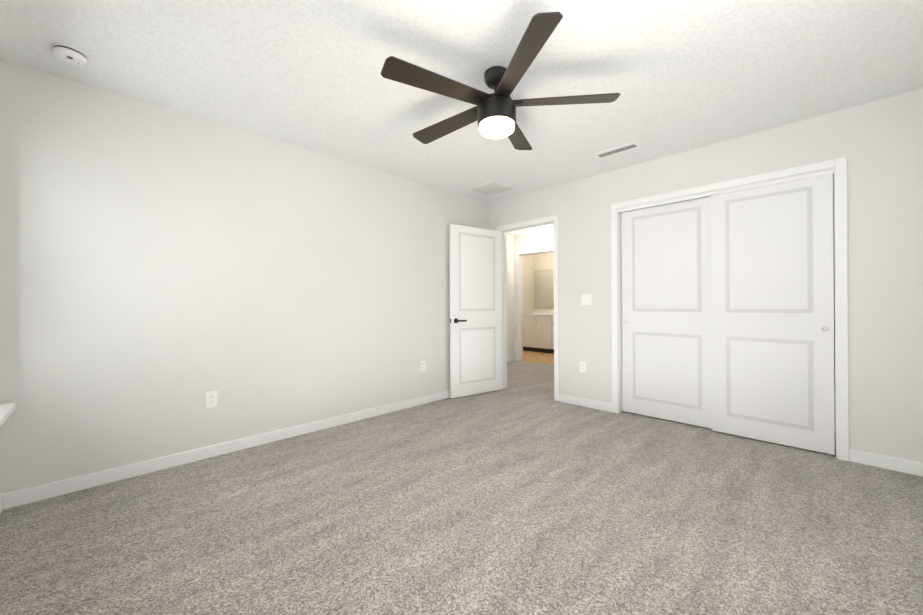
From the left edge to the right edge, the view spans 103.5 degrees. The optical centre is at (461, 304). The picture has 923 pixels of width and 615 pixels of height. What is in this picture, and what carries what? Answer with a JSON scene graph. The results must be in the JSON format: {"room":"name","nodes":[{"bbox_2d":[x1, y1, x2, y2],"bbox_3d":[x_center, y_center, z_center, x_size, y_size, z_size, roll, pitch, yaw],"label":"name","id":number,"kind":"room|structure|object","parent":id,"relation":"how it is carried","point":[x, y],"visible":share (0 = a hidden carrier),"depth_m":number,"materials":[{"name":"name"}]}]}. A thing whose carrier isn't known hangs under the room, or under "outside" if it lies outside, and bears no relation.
{"room":"empty bedroom","nodes":[
{"label":"empty bedroom","id":0,"kind":"room"},
{"bbox_2d":[0,59,489,493],"bbox_3d":[-1.101,-0.115,3.439,4.300,2.440,0.120,0,0,-45],"label":"wall","id":1,"kind":"structure","parent":0,"point":[163,270],"depth_m":2.54,"materials":[{"name":"paint"}]},
{"bbox_2d":[206,390,217,407],"bbox_3d":[-1.810,0.688,2.639,0.070,0.114,0.009,0,0,-45],"label":"electrical outlet","id":2,"kind":"object","parent":1,"relation":"attached to","point":[211,398],"visible":1,"depth_m":2.64,"materials":[{"name":"white plastic"}]},
{"bbox_2d":[0,390,449,509],"bbox_3d":[-1.048,1.063,3.391,4.060,0.085,0.013,0,0,-45],"label":"baseboard","id":3,"kind":"structure","parent":1,"relation":"attached to","point":[42,492],"depth_m":2.53,"materials":[{"name":"white wood"}]},
{"bbox_2d":[420,361,425,371],"bbox_3d":[-0.424,0.682,4.017,0.070,0.114,0.009,0,0,-45],"label":"electrical outlet","id":4,"kind":"object","parent":1,"relation":"attached to","point":[422,365],"visible":1,"depth_m":4.01,"materials":[{"name":"white plastic"}]},
{"bbox_2d":[0,361,922,614],"bbox_3d":[0.521,1.127,3.217,6.280,0.060,4.990,0,0,-45],"label":"floor carpet","id":5,"kind":"object","parent":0,"point":[523,493],"visible":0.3,"depth_m":1.80,"materials":[{"name":"grey carpet"}]},
{"bbox_2d":[0,0,922,234],"bbox_3d":[0.903,-1.374,4.212,8.240,0.060,5.840,0,0,-45],"label":"ceiling","id":6,"kind":"structure","parent":0,"point":[679,76],"depth_m":2.06,"materials":[{"name":"paint"}]},
{"bbox_2d":[50,42,88,65],"bbox_3d":[-2.059,-1.308,1.916,0.138,0.045,0.138,0,0,-45],"label":"smoke detector","id":7,"kind":"object","parent":6,"relation":"attached to","point":[68,53],"visible":1,"depth_m":1.89,"materials":[{"name":"white plastic"}]},
{"bbox_2d":[469,181,514,195],"bbox_3d":[0.352,-1.336,4.228,0.380,0.010,0.380,0,0,-45],"label":"ceiling vent","id":8,"kind":"object","parent":6,"relation":"in","point":[492,188],"visible":0.98,"depth_m":4.22,"materials":[{"name":"white plastic"}]},
{"bbox_2d":[381,12,619,149],"bbox_3d":[0.168,-1.167,2.142,1.320,0.349,1.279,0,0,-45],"label":"fan","id":9,"kind":"object","parent":6,"relation":"hanging from","point":[494,114],"visible":1,"depth_m":2.01,"materials":[{"name":"brown wood"}]},
{"bbox_2d":[525,226,541,232],"bbox_3d":[1.264,-1.302,6.403,0.310,0.084,0.310,0,0,-45],"label":"lamp","id":10,"kind":"object","parent":6,"relation":"attached to","point":[534,229],"visible":0.88,"depth_m":6.32,"materials":[{"name":"white glass"}]},
{"bbox_2d":[591,140,643,159],"bbox_3d":[1.360,-1.343,3.185,0.150,0.010,0.400,0,0,-45],"label":"ceiling vent","id":11,"kind":"object","parent":6,"relation":"in","point":[619,149],"visible":1,"depth_m":3.17,"materials":[{"name":"white plastic"}]},
{"bbox_2d":[507,234,514,357],"bbox_3d":[0.301,-0.119,6.440,1.920,2.440,0.120,0,0,-45],"label":"wall","id":12,"kind":"structure","parent":0,"point":[510,297],"depth_m":6.99,"materials":[{"name":"paint"}]},
{"bbox_2d":[507,356,515,361],"bbox_3d":[0.719,1.056,6.749,0.900,0.085,0.020,0,0,-45],"label":"baseboard","id":13,"kind":"structure","parent":12,"relation":"attached to","point":[509,359],"depth_m":6.96,"materials":[{"name":"white wood"}]},
{"bbox_2d":[523,255,532,313],"bbox_3d":[1.099,-0.121,8.432,1.780,2.440,0.120,0,0,-45],"label":"wall","id":14,"kind":"structure","parent":0,"point":[527,284],"depth_m":8.88,"materials":[{"name":"paint"}]},
{"bbox_2d":[514,228,552,355],"bbox_3d":[1.599,-0.126,6.581,0.120,2.440,3.450,0,0,-45],"label":"wall","id":15,"kind":"structure","parent":0,"point":[541,239],"depth_m":6.84,"materials":[{"name":"paint"}]},
{"bbox_2d":[516,247,553,360],"bbox_3d":[1.449,0.044,6.734,0.152,2.103,0.986,0,0,-45],"label":"door frame","id":16,"kind":"structure","parent":15,"relation":"attached to","point":[519,305],"depth_m":7.01,"materials":[{"name":"white wood"}]},
{"bbox_2d":[523,350,553,364],"bbox_3d":[1.973,1.123,7.601,1.960,0.060,2.520,0,0,-45],"label":"floor","id":17,"kind":"structure","parent":0,"point":[538,357],"depth_m":7.47,"materials":[{"name":"brown wood"}]},
{"bbox_2d":[523,316,553,353],"bbox_3d":[2.025,0.684,8.338,0.584,0.819,1.290,0,0,-45],"label":"bathroom vanity","id":18,"kind":"object","parent":17,"relation":"on","point":[538,330],"depth_m":8.23,"materials":[{"name":"white wood"}]},
{"bbox_2d":[523,312,553,315],"bbox_3d":[2.029,0.254,8.338,0.575,0.041,1.300,0,0,-45],"label":"countertop","id":19,"kind":"structure","parent":18,"relation":"on","point":[534,313],"depth_m":8.42,"materials":[{"name":"white stone"}]},
{"bbox_2d":[533,252,553,309],"bbox_3d":[2.619,-0.130,8.250,0.120,2.440,2.520,0,0,-45],"label":"wall","id":20,"kind":"structure","parent":0,"point":[543,261],"depth_m":8.84,"materials":[{"name":"paint"}]},
{"bbox_2d":[533,308,553,311],"bbox_3d":[2.226,0.183,8.534,0.020,0.099,1.300,0,0,-45],"label":"backsplash","id":21,"kind":"structure","parent":20,"relation":"attached to","point":[551,308],"depth_m":8.75,"materials":[{"name":"beige stone"}]},
{"bbox_2d":[534,269,553,307],"bbox_3d":[2.094,-0.366,8.682,0.013,0.920,0.830,0,0,-45],"label":"bathroom mirror","id":22,"kind":"object","parent":20,"relation":"attached to","point":[544,288],"visible":0.64,"depth_m":8.77,"materials":[{"name":"grey mirror"}]},
{"bbox_2d":[490,88,922,462],"bbox_3d":[1.696,-0.129,3.590,0.120,2.440,3.610,0,0,-45],"label":"wall","id":23,"kind":"structure","parent":0,"point":[878,144],"depth_m":2.50,"materials":[{"name":"paint"}]},
{"bbox_2d":[496,215,558,400],"bbox_3d":[0.825,0.045,4.467,0.152,2.103,0.901,0,0,-45],"label":"door frame","id":24,"kind":"structure","parent":23,"relation":"attached to","point":[538,222],"depth_m":4.37,"materials":[{"name":"white wood"}]},
{"bbox_2d":[449,224,501,397],"bbox_3d":[0.175,0.080,4.459,0.776,2.015,0.206,0,0,-45],"label":"door","id":25,"kind":"structure","parent":24,"relation":"attached to","point":[475,315],"depth_m":4.39,"materials":[{"name":"white wood"}]},
{"bbox_2d":[580,361,585,372],"bbox_3d":[1.299,0.673,3.902,0.009,0.114,0.070,0,0,-45],"label":"electrical outlet","id":26,"kind":"object","parent":23,"relation":"attached to","point":[582,366],"visible":1,"depth_m":3.90,"materials":[{"name":"white plastic"}]},
{"bbox_2d":[581,294,591,304],"bbox_3d":[1.326,-0.047,3.870,0.010,0.116,0.116,0,0,-45],"label":"light switch","id":27,"kind":"object","parent":23,"relation":"attached to","point":[586,299],"visible":1,"depth_m":3.87,"materials":[{"name":"white plastic"}]},
{"bbox_2d":[621,197,711,428],"bbox_3d":[1.913,0.073,3.413,0.051,2.005,0.795,0,0,-45],"label":"closet door","id":28,"kind":"structure","parent":23,"relation":"in","point":[666,303],"depth_m":3.38,"materials":[{"name":"white wood"}]},
{"bbox_2d":[618,169,833,211],"bbox_3d":[2.135,-0.937,3.143,0.102,0.030,1.510,0,0,-45],"label":"trim","id":29,"kind":"structure","parent":23,"relation":"attached to","point":[778,181],"depth_m":3.00,"materials":[{"name":"white wood"}]},
{"bbox_2d":[611,157,848,460],"bbox_3d":[2.141,0.037,3.143,0.152,2.103,1.636,0,0,-45],"label":"trim","id":30,"kind":"structure","parent":23,"relation":"attached to","point":[839,166],"depth_m":2.57,"materials":[{"name":"white wood"}]},
{"bbox_2d":[559,394,922,476],"bbox_3d":[1.660,1.048,3.537,0.013,0.085,3.597,0,0,-45],"label":"baseboard","id":31,"kind":"structure","parent":23,"relation":"attached to","point":[890,463],"depth_m":2.44,"materials":[{"name":"white wood"}]},
{"bbox_2d":[710,174,834,454],"bbox_3d":[2.396,0.070,2.856,0.051,2.005,0.733,0,0,-45],"label":"closet door","id":32,"kind":"structure","parent":23,"relation":"in","point":[772,315],"depth_m":2.80,"materials":[{"name":"white wood"}]},
{"bbox_2d":[833,175,834,412],"bbox_3d":[2.693,-0.134,3.622,0.100,2.440,2.050,0,0,-45],"label":"wall","id":33,"kind":"structure","parent":0,"point":[834,297],"depth_m":3.08,"materials":[{"name":"paint"}]},
{"bbox_3d":[-1.269,-0.116,0.643,0.120,2.440,3.610,0,0,-45],"label":"wall","id":34,"kind":"structure","parent":0,"visible":0},
{"bbox_2d":[0,495,2,514],"bbox_3d":[-1.211,1.061,0.684,0.013,0.085,3.597,0,0,-45],"label":"baseboard","id":35,"kind":"structure","parent":34,"relation":"attached to","point":[1,503],"depth_m":1.93,"materials":[{"name":"white wood"}]},
{"bbox_2d":[0,402,15,426],"bbox_3d":[-1.996,0.579,1.456,0.139,0.099,1.335,0,0,-45],"label":"window sill","id":36,"kind":"structure","parent":34,"relation":"attached to","point":[7,410],"depth_m":1.84,"materials":[{"name":"white wood"}]}
]}

